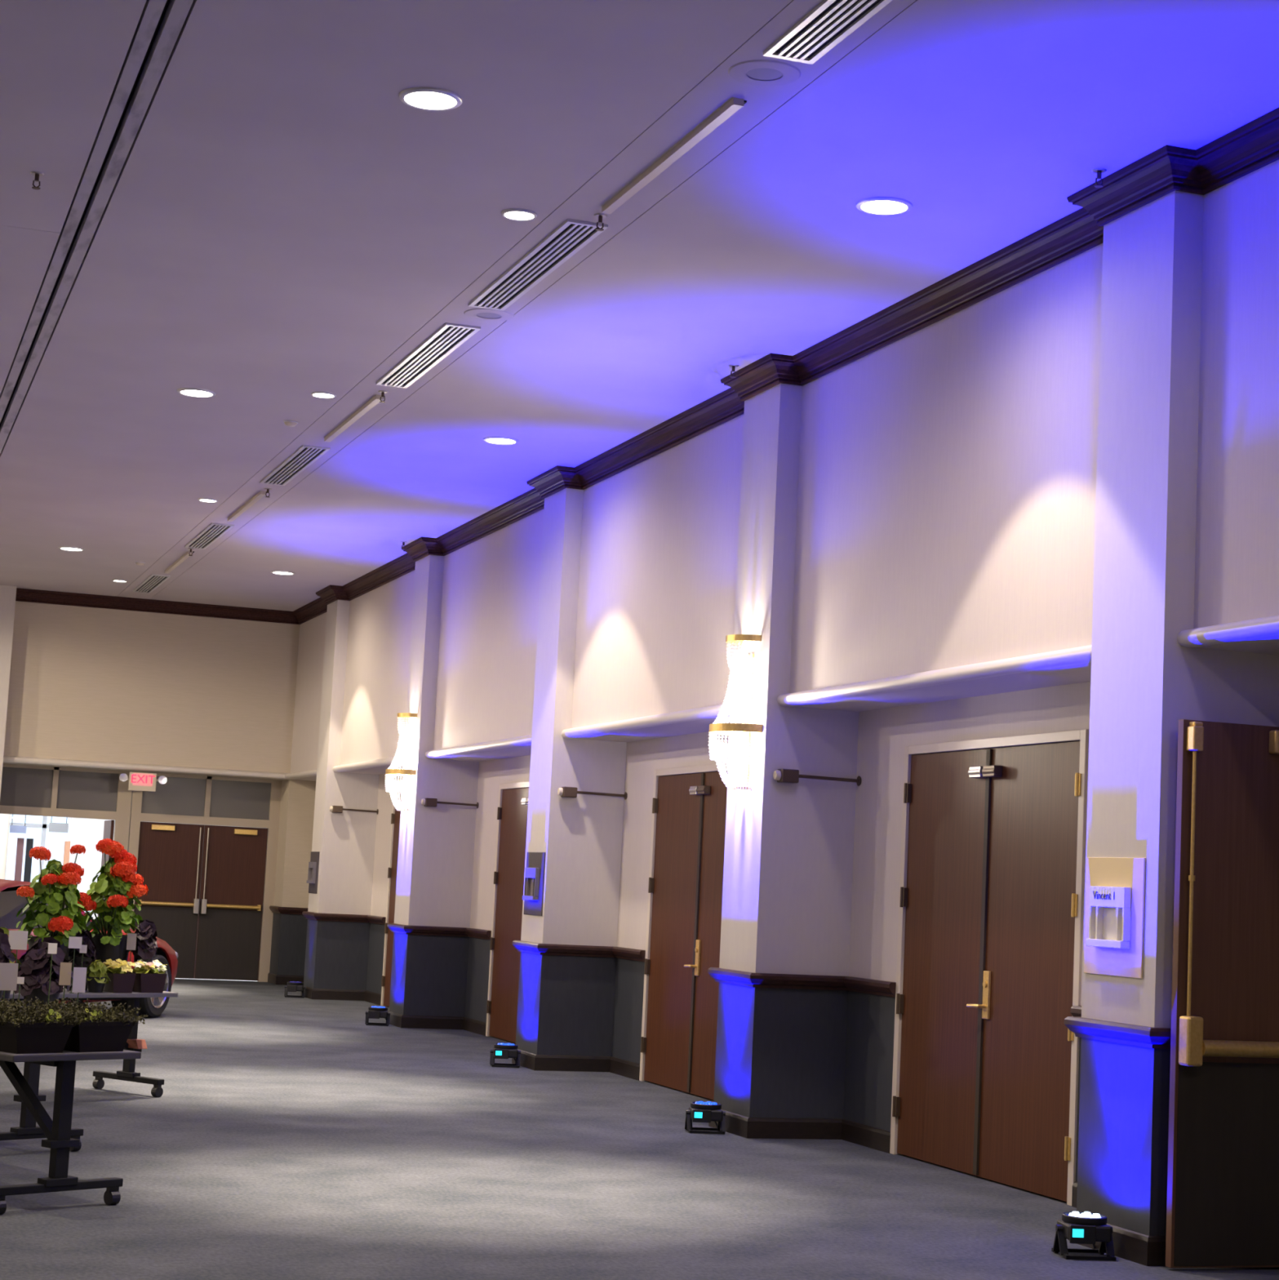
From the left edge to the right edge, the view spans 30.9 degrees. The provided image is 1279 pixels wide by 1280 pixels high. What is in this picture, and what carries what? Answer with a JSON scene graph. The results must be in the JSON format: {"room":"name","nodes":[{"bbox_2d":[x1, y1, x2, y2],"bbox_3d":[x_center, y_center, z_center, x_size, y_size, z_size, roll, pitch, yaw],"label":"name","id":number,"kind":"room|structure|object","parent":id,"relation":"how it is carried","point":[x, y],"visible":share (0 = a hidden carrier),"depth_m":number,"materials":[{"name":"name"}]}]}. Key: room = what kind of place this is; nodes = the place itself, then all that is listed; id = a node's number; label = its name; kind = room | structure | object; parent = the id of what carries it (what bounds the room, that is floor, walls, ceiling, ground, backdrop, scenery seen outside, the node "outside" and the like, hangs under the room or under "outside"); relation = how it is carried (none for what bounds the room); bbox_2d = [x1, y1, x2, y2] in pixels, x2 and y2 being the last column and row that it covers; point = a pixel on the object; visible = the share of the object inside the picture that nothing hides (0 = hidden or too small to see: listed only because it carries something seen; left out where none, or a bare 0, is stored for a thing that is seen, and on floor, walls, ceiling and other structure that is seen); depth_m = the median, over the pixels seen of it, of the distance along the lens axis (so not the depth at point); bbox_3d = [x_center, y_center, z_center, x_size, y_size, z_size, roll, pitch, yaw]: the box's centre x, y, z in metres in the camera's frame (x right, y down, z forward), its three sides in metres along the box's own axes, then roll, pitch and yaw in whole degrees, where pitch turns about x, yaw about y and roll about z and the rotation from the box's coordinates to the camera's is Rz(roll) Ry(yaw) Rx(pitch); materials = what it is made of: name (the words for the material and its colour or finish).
{"room":"convention center hallway","nodes":[
{"label":"convention center hallway","id":0,"kind":"room"},
{"bbox_2d":[0,585,315,975],"bbox_3d":[-10.317,1.683,29.713,13.900,5.020,1.173,5,-6,-19],"label":"wall","id":1,"kind":"structure","parent":0,"point":[84,683],"depth_m":30.91,"materials":[{"name":"paint"}]},
{"bbox_2d":[0,763,133,916],"bbox_3d":[-8.071,3.097,31.237,2.145,2.750,0.980,5,-6,-19],"label":"door frame","id":2,"kind":"structure","parent":1,"relation":"in","point":[25,789],"depth_m":31.01,"materials":[{"name":"beige paint"}]},
{"bbox_2d":[119,772,167,791],"bbox_3d":[-6.593,1.881,30.709,0.626,0.242,0.140,5,-6,-19],"label":"exit sign","id":3,"kind":"object","parent":1,"relation":"attached to","point":[138,781],"visible":1,"depth_m":30.66,"materials":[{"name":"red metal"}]},
{"bbox_2d":[127,771,281,982],"bbox_3d":[-5.950,3.225,31.470,2.008,2.750,0.190,5,-6,-19],"label":"door","id":4,"kind":"structure","parent":1,"relation":"in","point":[210,895],"depth_m":31.52,"materials":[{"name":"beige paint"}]},
{"bbox_2d":[67,817,250,919],"bbox_3d":[-7.321,3.461,35.503,2.840,3.000,0.200,5,-6,-19],"label":"wall","id":5,"kind":"structure","parent":0,"point":[87,833],"depth_m":35.06,"materials":[{"name":"white paint"}]},
{"bbox_2d":[0,0,1278,611],"bbox_3d":[-4.537,-2.404,13.299,14.200,0.200,36.200,5,-6,-19],"label":"ceiling","id":6,"kind":"structure","parent":0,"point":[277,227],"depth_m":12.15,"materials":[{"name":"paint"}]},
{"bbox_2d":[30,171,44,189],"bbox_3d":[-3.083,-2.346,11.845,0.072,0.080,0.072,5,-6,-19],"label":"sprinkler","id":7,"kind":"object","parent":6,"relation":"attached to","point":[37,174],"visible":1,"depth_m":11.84,"materials":[{"name":"silver metal"}]},
{"bbox_2d":[58,546,84,551],"bbox_3d":[-6.406,-1.027,26.127,0.288,0.014,0.288,5,-6,-19],"label":"recessed light","id":8,"kind":"object","parent":6,"relation":"in","point":[63,548],"visible":1,"depth_m":26.11,"materials":[{"name":"white"}]},
{"bbox_2d":[0,0,193,453],"bbox_3d":[-3.325,-2.254,13.495,0.165,0.060,35.200,5,-6,-19],"label":"track","id":9,"kind":"object","parent":6,"relation":"attached to","point":[177,11],"visible":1,"depth_m":11.91,"materials":[{"name":"grey metal"}]},
{"bbox_2d":[132,573,170,593],"bbox_3d":[-6.129,-0.702,29.058,0.224,0.014,1.950,5,-6,-19],"label":"ceiling vent","id":10,"kind":"object","parent":6,"relation":"in","point":[153,581],"visible":1,"depth_m":28.99,"materials":[{"name":"white metal"}]},
{"bbox_2d":[164,551,194,573],"bbox_3d":[-5.329,-0.893,26.802,0.066,0.032,1.992,5,-6,-19],"label":"track","id":11,"kind":"object","parent":6,"relation":"attached to","point":[185,556],"visible":1,"depth_m":26.71,"materials":[{"name":"beige metal"}]},
{"bbox_2d":[177,387,216,397],"bbox_3d":[-3.277,-1.827,17.140,0.288,0.014,0.288,5,-6,-19],"label":"recessed light","id":12,"kind":"object","parent":6,"relation":"in","point":[190,392],"visible":1,"depth_m":17.13,"materials":[{"name":"white glass"}]},
{"bbox_2d":[184,522,234,549],"bbox_3d":[-4.579,-1.099,24.607,0.224,0.014,1.970,5,-6,-19],"label":"ceiling vent","id":13,"kind":"object","parent":6,"relation":"in","point":[213,531],"visible":1,"depth_m":24.53,"materials":[{"name":"white metal"}]},
{"bbox_2d":[227,490,266,521],"bbox_3d":[-3.797,-1.285,22.403,0.066,0.032,1.922,5,-6,-19],"label":"track","id":14,"kind":"object","parent":6,"relation":"attached to","point":[254,500],"visible":1,"depth_m":22.27,"materials":[{"name":"beige metal"}]},
{"bbox_2d":[271,570,295,574],"bbox_3d":[-4.207,-0.792,27.328,0.288,0.014,0.288,5,-6,-19],"label":"recessed light","id":15,"kind":"object","parent":6,"relation":"in","point":[278,572],"visible":1,"depth_m":27.31,"materials":[{"name":"white glass"}]},
{"bbox_2d":[260,444,330,485],"bbox_3d":[-2.996,-1.504,20.062,0.224,0.014,2.050,5,-6,-19],"label":"ceiling vent","id":16,"kind":"object","parent":6,"relation":"in","point":[304,456],"visible":1,"depth_m":19.97,"materials":[{"name":"white metal"}]},
{"bbox_2d":[310,391,336,398],"bbox_3d":[-2.318,-1.796,16.993,0.190,0.014,0.190,5,-6,-19],"label":"recessed light","id":17,"kind":"object","parent":6,"relation":"in","point":[321,394],"visible":1,"depth_m":16.98,"materials":[{"name":"white glass"}]},
{"bbox_2d":[324,394,385,442],"bbox_3d":[-2.203,-1.693,17.825,0.066,0.032,1.912,5,-6,-19],"label":"track","id":18,"kind":"object","parent":6,"relation":"attached to","point":[375,400],"visible":1,"depth_m":17.72,"materials":[{"name":"beige metal"}]},
{"bbox_2d":[376,322,480,388],"bbox_3d":[-1.441,-1.902,15.596,0.224,0.014,2.020,5,-6,-19],"label":"ceiling vent","id":19,"kind":"object","parent":6,"relation":"in","point":[450,336],"visible":1,"depth_m":15.50,"materials":[{"name":"white metal"}]},
{"bbox_2d":[398,87,462,111],"bbox_3d":[-0.939,-2.428,10.409,0.288,0.014,0.288,5,-6,-19],"label":"recessed light","id":20,"kind":"object","parent":6,"relation":"in","point":[432,99],"visible":1,"depth_m":10.40,"materials":[{"name":"white metal"}]},
{"bbox_2d":[463,307,514,321],"bbox_3d":[-0.933,-2.011,14.349,0.312,0.010,0.312,5,-6,-19],"label":"ceiling speaker","id":21,"kind":"object","parent":6,"relation":"attached to","point":[488,313],"visible":1,"depth_m":14.33,"materials":[{"name":"paint"}]},
{"bbox_2d":[476,312,501,318],"bbox_3d":[-0.933,-2.011,14.349,0.158,0.001,0.158,5,-6,-19],"label":"grille","id":22,"kind":"object","parent":21,"relation":"attached to","point":[487,315],"depth_m":14.35,"materials":[{"name":"grey metal"}]},
{"bbox_2d":[483,435,519,444],"bbox_3d":[-1.103,-1.585,18.428,0.288,0.014,0.288,5,-6,-19],"label":"recessed light","id":23,"kind":"object","parent":6,"relation":"in","point":[494,440],"visible":1,"depth_m":18.42,"materials":[{"name":"white glass"}]},
{"bbox_2d":[501,208,537,221],"bbox_3d":[-0.631,-2.228,12.146,0.190,0.014,0.190,5,-6,-19],"label":"recessed light","id":24,"kind":"object","parent":6,"relation":"in","point":[514,214],"visible":1,"depth_m":12.14,"materials":[{"name":"white glass"}]},
{"bbox_2d":[468,218,608,311],"bbox_3d":[-0.604,-2.116,13.192,0.224,0.014,2.030,5,-6,-19],"label":"ceiling vent","id":25,"kind":"object","parent":6,"relation":"in","point":[571,236],"visible":0.96,"depth_m":13.09,"materials":[{"name":"white metal"}]},
{"bbox_2d":[594,213,607,231],"bbox_3d":[-0.205,-2.179,12.099,0.072,0.080,0.072,5,-6,-19],"label":"sprinkler","id":26,"kind":"object","parent":6,"relation":"attached to","point":[600,215],"visible":1,"depth_m":12.09,"materials":[{"name":"silver metal"}]},
{"bbox_2d":[601,97,746,213],"bbox_3d":[0.141,-2.293,11.091,0.066,0.032,1.862,5,-6,-19],"label":"track","id":27,"kind":"object","parent":6,"relation":"attached to","point":[734,104],"visible":1,"depth_m":10.95,"materials":[{"name":"beige metal"}]},
{"bbox_2d":[728,59,801,86],"bbox_3d":[0.533,-2.414,9.880,0.312,0.010,0.312,5,-6,-19],"label":"ceiling speaker","id":28,"kind":"object","parent":6,"relation":"attached to","point":[759,69],"visible":1,"depth_m":9.86,"materials":[{"name":"paint"}]},
{"bbox_2d":[746,67,782,79],"bbox_3d":[0.533,-2.413,9.880,0.158,0.001,0.158,5,-6,-19],"label":"grille","id":29,"kind":"object","parent":28,"relation":"attached to","point":[759,73],"depth_m":9.87,"materials":[{"name":"grey metal"}]},
{"bbox_2d":[763,0,892,64],"bbox_3d":[0.964,-2.517,8.689,0.224,0.014,2.100,5,-6,-19],"label":"ceiling vent","id":30,"kind":"object","parent":6,"relation":"in","point":[831,21],"visible":1,"depth_m":9.32,"materials":[{"name":"white metal"}]},
{"bbox_2d":[855,196,912,215],"bbox_3d":[1.234,-2.186,11.686,0.288,0.014,0.288,5,-6,-19],"label":"recessed light","id":31,"kind":"object","parent":6,"relation":"in","point":[879,206],"visible":1,"depth_m":11.68,"materials":[{"name":"white glass"}]},
{"bbox_2d":[1092,168,1106,187],"bbox_3d":[2.175,-2.183,10.962,0.072,0.080,0.072,5,-6,-19],"label":"sprinkler","id":32,"kind":"object","parent":6,"relation":"attached to","point":[1099,171],"visible":1,"depth_m":10.96,"materials":[{"name":"silver metal"}]},
{"bbox_2d":[0,977,1278,1279],"bbox_3d":[-5.862,3.215,17.809,15.500,0.100,46.500,5,-6,-19],"label":"floor","id":33,"kind":"structure","parent":0,"point":[285,1138],"depth_m":11.99,"materials":[{"name":"carpet"}]},
{"bbox_2d":[0,813,10,879],"bbox_3d":[-10.413,3.544,37.714,0.280,3.000,0.280,5,-6,-19],"label":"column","id":34,"kind":"structure","parent":33,"relation":"on","point":[4,818],"depth_m":37.66,"materials":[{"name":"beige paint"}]},
{"bbox_2d":[13,837,24,880],"bbox_3d":[-10.307,4.199,38.330,0.130,1.840,0.200,5,-6,-19],"label":"banner stand","id":35,"kind":"object","parent":33,"relation":"on","point":[20,847],"visible":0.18,"depth_m":38.38,"materials":[{"name":"red fabric"}]},
{"bbox_2d":[23,838,33,881],"bbox_3d":[-10.166,4.211,38.378,0.130,1.840,0.200,5,-6,-19],"label":"banner stand","id":36,"kind":"object","parent":33,"relation":"on","point":[29,842],"visible":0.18,"depth_m":38.43,"materials":[{"name":"black"}]},
{"bbox_2d":[0,1062,83,1151],"bbox_3d":[-3.819,2.374,12.698,1.840,0.689,0.680,-3,-8,41],"label":"table","id":37,"kind":"object","parent":33,"relation":"on","point":[28,1129],"visible":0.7,"depth_m":12.13,"materials":[{"name":"grey metal"}]},
{"bbox_2d":[0,928,15,1001],"bbox_3d":[-3.524,1.784,12.553,0.264,0.482,0.247,5,-6,-19],"label":"heuchera","id":38,"kind":"object","parent":37,"relation":"on","point":[6,955],"visible":0.76,"depth_m":12.54,"materials":[{"name":"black plant"}]},
{"bbox_2d":[0,962,8,1001],"bbox_3d":[-3.527,1.884,12.546,0.200,0.280,0.200,5,-6,-19],"label":"pot","id":39,"kind":"object","parent":38,"relation":"on","point":[1,991],"depth_m":12.53,"materials":[{"name":"black plastic"}]},
{"bbox_2d":[0,927,21,1008],"bbox_3d":[-3.564,1.830,12.906,0.191,0.459,0.218,-2,-8,36],"label":"plant","id":40,"kind":"object","parent":37,"relation":"on","point":[7,993],"visible":0.16,"depth_m":12.89,"materials":[{"name":"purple plant"}]},
{"bbox_2d":[8,930,27,1002],"bbox_3d":[-3.390,1.807,12.583,0.100,0.454,0.024,5,-6,-19],"label":"plant tag","id":41,"kind":"object","parent":37,"relation":"on","point":[17,940],"visible":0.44,"depth_m":12.60,"materials":[{"name":"white plastic"}]},
{"bbox_2d":[13,936,73,1008],"bbox_3d":[-3.204,1.813,12.461,0.315,0.436,0.314,5,-6,-19],"label":"heuchera","id":42,"kind":"object","parent":37,"relation":"on","point":[35,967],"visible":0.83,"depth_m":12.37,"materials":[{"name":"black plant"}]},
{"bbox_2d":[23,985,61,1008],"bbox_3d":[-3.216,1.934,12.448,0.220,0.190,0.220,5,-6,-19],"label":"pot","id":43,"kind":"object","parent":42,"relation":"on","point":[30,992],"depth_m":12.36,"materials":[{"name":"black plastic"}]},
{"bbox_2d":[47,942,57,1004],"bbox_3d":[-3.133,1.815,12.311,0.046,0.406,0.024,5,-6,-19],"label":"plant tag","id":44,"kind":"object","parent":37,"relation":"on","point":[52,947],"visible":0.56,"depth_m":12.32,"materials":[{"name":"white plastic"}]},
{"bbox_2d":[62,840,70,865],"bbox_3d":[-8.583,3.896,34.494,0.180,1.800,0.180,5,-6,-19],"label":"wooden post","id":45,"kind":"object","parent":33,"relation":"on","point":[67,843],"visible":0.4,"depth_m":34.53,"materials":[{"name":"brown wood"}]},
{"bbox_2d":[0,1049,141,1214],"bbox_3d":[-3.196,2.208,10.847,1.840,0.689,0.680,-3,-8,41],"label":"table","id":46,"kind":"object","parent":33,"relation":"on","point":[57,1131],"visible":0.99,"depth_m":10.30,"materials":[{"name":"grey metal"}]},
{"bbox_2d":[0,962,17,1015],"bbox_3d":[-2.930,1.672,10.673,0.105,0.365,0.024,6,-7,-24],"label":"plant tag","id":47,"kind":"object","parent":46,"relation":"on","point":[8,971],"visible":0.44,"depth_m":10.69,"materials":[{"name":"grey"}]},
{"bbox_2d":[0,995,90,1053],"bbox_3d":[-2.769,1.709,10.325,0.556,0.233,0.495,-3,-8,41],"label":"planter","id":48,"kind":"object","parent":46,"relation":"on","point":[22,1031],"visible":1,"depth_m":10.19,"materials":[{"name":"black plastic"}]},
{"bbox_2d":[58,962,71,1004],"bbox_3d":[-2.696,1.697,10.837,0.052,0.373,0.024,4,-6,-10],"label":"plant tag","id":49,"kind":"object","parent":46,"relation":"on","point":[65,969],"visible":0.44,"depth_m":10.85,"materials":[{"name":"beige plastic"}]},
{"bbox_2d":[71,967,86,1005],"bbox_3d":[-2.619,1.704,10.789,0.060,0.356,0.024,6,-7,-27],"label":"plant tag","id":50,"kind":"object","parent":46,"relation":"on","point":[79,973],"visible":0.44,"depth_m":10.79,"materials":[{"name":"grey plastic"}]},
{"bbox_2d":[20,996,147,1052],"bbox_3d":[-2.555,1.748,10.569,0.552,0.228,0.483,-2,-8,39],"label":"planter","id":51,"kind":"object","parent":46,"relation":"on","point":[109,1032],"visible":0.66,"depth_m":10.45,"materials":[{"name":"black plastic"}]},
{"bbox_2d":[0,879,178,1018],"bbox_3d":[-5.981,2.975,22.209,1.962,1.368,4.350,1,-6,14],"label":"car","id":52,"kind":"object","parent":33,"relation":"on","point":[11,904],"visible":0.18,"depth_m":22.19,"materials":[{"name":"red paint"}]},
{"bbox_2d":[8,986,177,1097],"bbox_3d":[-3.936,2.609,14.969,0.680,0.689,1.840,-2,-8,38],"label":"table","id":53,"kind":"object","parent":33,"relation":"on","point":[128,1073],"visible":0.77,"depth_m":15.51,"materials":[{"name":"black metal"}]},
{"bbox_2d":[16,844,86,986],"bbox_3d":[-3.839,1.805,15.131,0.487,0.952,0.498,1,-6,14],"label":"geranium","id":54,"kind":"object","parent":53,"relation":"on","point":[56,886],"visible":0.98,"depth_m":15.04,"materials":[{"name":"green plant"}]},
{"bbox_2d":[26,936,69,986],"bbox_3d":[-3.858,2.110,15.109,0.290,0.340,0.290,5,-6,-19],"label":"pot","id":55,"kind":"object","parent":54,"relation":"on","point":[31,940],"depth_m":15.04,"materials":[{"name":"black plastic"}]},
{"bbox_2d":[68,936,82,993],"bbox_3d":[-3.637,2.087,14.884,0.085,0.359,0.024,6,-7,-30],"label":"plant tag","id":56,"kind":"object","parent":53,"relation":"on","point":[74,943],"visible":0.93,"depth_m":14.89,"materials":[{"name":"white plastic"}]},
{"bbox_2d":[67,928,97,990],"bbox_3d":[-3.684,2.103,15.281,0.213,0.407,0.200,5,-6,-19],"label":"heuchera","id":57,"kind":"object","parent":53,"relation":"on","point":[91,955],"visible":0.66,"depth_m":15.24,"materials":[{"name":"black plant"}]},
{"bbox_2d":[67,955,93,990],"bbox_3d":[-3.691,2.195,15.266,0.170,0.220,0.170,5,-6,-19],"label":"pot","id":58,"kind":"object","parent":57,"relation":"on","point":[86,960],"depth_m":15.21,"materials":[{"name":"black plastic"}]},
{"bbox_2d":[85,960,111,992],"bbox_3d":[-3.532,2.191,15.115,0.166,0.211,0.179,5,-6,-19],"label":"pot","id":59,"kind":"object","parent":53,"relation":"on","point":[95,980],"visible":1,"depth_m":15.07,"materials":[{"name":"black plastic"}]},
{"bbox_2d":[76,838,148,973],"bbox_3d":[-3.563,1.841,15.593,0.478,1.004,0.476,3,-6,1],"label":"geranium","id":60,"kind":"object","parent":53,"relation":"on","point":[117,882],"visible":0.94,"depth_m":15.53,"materials":[{"name":"green plant"}]},
{"bbox_2d":[89,933,128,973],"bbox_3d":[-3.589,2.163,15.581,0.330,0.360,0.330,5,-6,-19],"label":"pot","id":61,"kind":"object","parent":60,"relation":"on","point":[116,948],"depth_m":15.45,"materials":[{"name":"black plastic"}]},
{"bbox_2d":[102,958,135,992],"bbox_3d":[-3.440,2.210,15.259,0.196,0.214,0.237,7,-8,-38],"label":"trough","id":62,"kind":"object","parent":53,"relation":"on","point":[122,981],"visible":0.97,"depth_m":15.19,"materials":[{"name":"black plastic"}]},
{"bbox_2d":[126,933,136,963],"bbox_3d":[-3.404,2.151,15.480,0.060,0.380,0.024,4,-6,-7],"label":"plant tag","id":63,"kind":"object","parent":53,"relation":"on","point":[131,937],"visible":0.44,"depth_m":15.49,"materials":[{"name":"grey plastic"}]},
{"bbox_2d":[127,919,158,969],"bbox_3d":[-3.349,2.120,15.608,0.209,0.475,0.187,5,-6,-19],"label":"heuchera","id":64,"kind":"object","parent":53,"relation":"on","point":[146,946],"visible":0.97,"depth_m":15.57,"materials":[{"name":"purple plant"}]},
{"bbox_2d":[133,948,153,969],"bbox_3d":[-3.348,2.218,15.607,0.150,0.280,0.150,5,-6,-19],"label":"pot","id":65,"kind":"object","parent":64,"relation":"on","point":[146,955],"depth_m":15.55,"materials":[{"name":"black plastic"}]},
{"bbox_2d":[127,959,167,992],"bbox_3d":[-3.284,2.239,15.450,0.231,0.211,0.245,7,-8,-38],"label":"trough","id":66,"kind":"object","parent":53,"relation":"on","point":[146,980],"visible":0.98,"depth_m":15.38,"materials":[{"name":"black plastic"}]},
{"bbox_2d":[284,981,306,998],"bbox_3d":[-4.194,4.266,28.325,0.284,0.189,0.456,3,-6,-6],"label":"uplight","id":67,"kind":"object","parent":33,"relation":"on","point":[292,986],"visible":0.99,"depth_m":28.12,"materials":[{"name":"black plastic"}]},
{"bbox_2d":[364,1005,390,1026],"bbox_3d":[-2.689,3.871,23.911,0.284,0.189,0.456,3,-6,-6],"label":"uplight","id":68,"kind":"object","parent":33,"relation":"on","point":[374,1012],"visible":1,"depth_m":23.71,"materials":[{"name":"black plastic"}]},
{"bbox_2d":[489,1043,520,1067],"bbox_3d":[-1.118,3.474,19.446,0.284,0.189,0.456,3,-6,-6],"label":"uplight","id":69,"kind":"object","parent":33,"relation":"on","point":[500,1051],"visible":1,"depth_m":19.25,"materials":[{"name":"black plastic"}]},
{"bbox_2d":[684,1101,725,1134],"bbox_3d":[0.425,3.079,15.014,0.284,0.189,0.456,3,-6,-6],"label":"uplight","id":70,"kind":"object","parent":33,"relation":"on","point":[700,1111],"visible":1,"depth_m":14.82,"materials":[{"name":"black plastic"}]},
{"bbox_2d":[1051,1211,1116,1261],"bbox_3d":[1.993,2.676,10.495,0.284,0.189,0.456,3,-6,-6],"label":"uplight","id":71,"kind":"object","parent":33,"relation":"on","point":[1077,1227],"visible":1,"depth_m":10.30,"materials":[{"name":"black plastic"}]},
{"bbox_2d":[269,160,1278,1235],"bbox_3d":[1.736,0.746,15.335,2.148,5.020,35.850,5,-6,-19],"label":"wall","id":72,"kind":"structure","parent":0,"point":[1084,451],"depth_m":14.73,"materials":[{"name":"paint"}]},
{"bbox_2d":[306,851,319,893],"bbox_3d":[-4.026,2.855,28.467,0.059,0.510,0.505,5,-6,-19],"label":"plaque","id":73,"kind":"object","parent":72,"relation":"attached to","point":[313,874],"visible":1,"depth_m":28.37,"materials":[{"name":"plastic"}]},
{"bbox_2d":[328,805,377,813],"bbox_3d":[-3.484,2.076,28.257,0.595,0.085,0.091,5,-6,-19],"label":"holder","id":74,"kind":"object","parent":72,"relation":"attached to","point":[335,809],"visible":1,"depth_m":28.16,"materials":[{"name":"brown metal"}]},
{"bbox_2d":[380,793,401,1006],"bbox_3d":[-2.599,2.982,26.426,0.181,2.495,2.220,5,-6,-19],"label":"door","id":75,"kind":"structure","parent":72,"relation":"in","point":[395,816],"depth_m":27.31,"materials":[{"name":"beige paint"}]},
{"bbox_2d":[385,712,417,818],"bbox_3d":[-2.503,1.307,24.090,0.260,1.090,0.509,5,-6,-19],"label":"sconce","id":76,"kind":"object","parent":72,"relation":"attached to","point":[391,771],"visible":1,"depth_m":24.03,"materials":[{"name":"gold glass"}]},
{"bbox_2d":[421,797,478,808],"bbox_3d":[-1.952,1.684,23.858,0.595,0.085,0.091,5,-6,-19],"label":"holder","id":77,"kind":"object","parent":72,"relation":"attached to","point":[426,802],"visible":1,"depth_m":23.76,"materials":[{"name":"brown metal"}]},
{"bbox_2d":[485,781,529,1043],"bbox_3d":[-1.069,2.591,22.031,0.181,2.495,2.220,5,-6,-19],"label":"door","id":78,"kind":"structure","parent":72,"relation":"in","point":[513,805],"depth_m":22.61,"materials":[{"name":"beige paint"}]},
{"bbox_2d":[522,852,545,915],"bbox_3d":[-0.909,2.051,19.518,0.059,0.528,0.525,5,-6,-19],"label":"plaque","id":79,"kind":"object","parent":72,"relation":"attached to","point":[533,895],"visible":1,"depth_m":19.45,"materials":[{"name":"plastic"}]},
{"bbox_2d":[557,786,626,799],"bbox_3d":[-0.394,1.285,19.383,0.595,0.085,0.091,5,-6,-19],"label":"holder","id":80,"kind":"object","parent":72,"relation":"attached to","point":[565,792],"visible":1,"depth_m":19.29,"materials":[{"name":"brown metal"}]},
{"bbox_2d":[3,614,1278,779],"bbox_3d":[-2.220,0.596,18.416,3.783,0.087,26.217,5,-6,-19],"label":"trim","id":81,"kind":"structure","parent":72,"relation":"attached to","point":[1268,626],"depth_m":14.18,"materials":[{"name":"beige paint"}]},
{"bbox_2d":[15,107,1278,624],"bbox_3d":[-0.642,-1.917,14.408,3.783,0.159,35.217,5,-6,-19],"label":"trim","id":82,"kind":"structure","parent":72,"relation":"attached to","point":[1254,145],"depth_m":14.19,"materials":[{"name":"brown wood"}]},
{"bbox_2d":[639,762,728,1100],"bbox_3d":[0.453,2.201,17.660,0.181,2.495,2.221,5,-6,-19],"label":"door","id":83,"kind":"structure","parent":72,"relation":"in","point":[678,1042],"depth_m":17.91,"materials":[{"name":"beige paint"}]},
{"bbox_2d":[267,973,1166,1266],"bbox_3d":[-0.933,3.689,21.089,1.203,0.128,22.778,5,-6,-19],"label":"baseboard","id":84,"kind":"structure","parent":72,"relation":"attached to","point":[1130,1245],"depth_m":14.82,"materials":[{"name":"black rubber"}]},
{"bbox_2d":[708,634,762,802],"bbox_3d":[0.597,0.513,15.188,0.260,1.090,0.509,5,-6,-19],"label":"sconce","id":85,"kind":"object","parent":72,"relation":"attached to","point":[717,727],"visible":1,"depth_m":15.13,"materials":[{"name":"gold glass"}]},
{"bbox_2d":[773,768,861,786],"bbox_3d":[1.148,0.890,14.952,0.595,0.085,0.091,5,-6,-19],"label":"holder","id":86,"kind":"object","parent":72,"relation":"attached to","point":[782,775],"visible":1,"depth_m":14.86,"materials":[{"name":"brown metal"}]},
{"bbox_2d":[889,728,1088,1205],"bbox_3d":[1.985,1.809,13.260,0.181,2.495,2.220,5,-6,-19],"label":"door","id":87,"kind":"structure","parent":72,"relation":"in","point":[986,1058],"depth_m":13.14,"materials":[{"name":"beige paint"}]},
{"bbox_2d":[1084,857,1146,978],"bbox_3d":[2.166,1.274,10.683,0.059,0.542,0.510,5,-6,-19],"label":"plaque","id":88,"kind":"object","parent":72,"relation":"attached to","point":[1115,891],"visible":1,"depth_m":10.65,"materials":[{"name":"white plastic"}]},
{"bbox_2d":[1165,719,1278,1267],"bbox_3d":[2.884,1.583,10.347,1.077,2.393,0.141,5,-6,-19],"label":"door","id":89,"kind":"structure","parent":72,"relation":"in","point":[1223,1206],"depth_m":10.27,"materials":[{"name":"brown wood"}]},
{"bbox_3d":[-11.339,3.690,40.460,11.200,3.200,0.200,5,-6,-19],"label":"wall","id":90,"kind":"structure","parent":0,"visible":0},
{"bbox_2d":[4,814,69,882],"bbox_3d":[-10.874,3.854,40.607,3.800,2.450,0.060,5,-6,-19],"label":"window","id":91,"kind":"structure","parent":90,"relation":"in","point":[37,826],"depth_m":40.72,"materials":[{"name":"white glass"}]},
{"bbox_3d":[-9.642,1.833,35.940,11.200,0.100,10.130,5,-6,-19],"label":"ceiling","id":92,"kind":"structure","parent":0,"visible":0},
{"bbox_2d":[9,814,26,833],"bbox_3d":[-10.233,2.647,38.281,0.260,1.080,0.040,5,-6,-19],"label":"hanging sign","id":93,"kind":"object","parent":92,"relation":"hanging from","point":[13,828],"visible":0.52,"depth_m":38.22,"materials":[{"name":"blue"}]},
{"bbox_2d":[48,816,68,832],"bbox_3d":[-9.376,2.590,37.522,0.300,1.045,0.040,5,-6,-19],"label":"hanging sign","id":94,"kind":"object","parent":92,"relation":"hanging from","point":[53,827],"visible":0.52,"depth_m":37.46,"materials":[{"name":"grey"}]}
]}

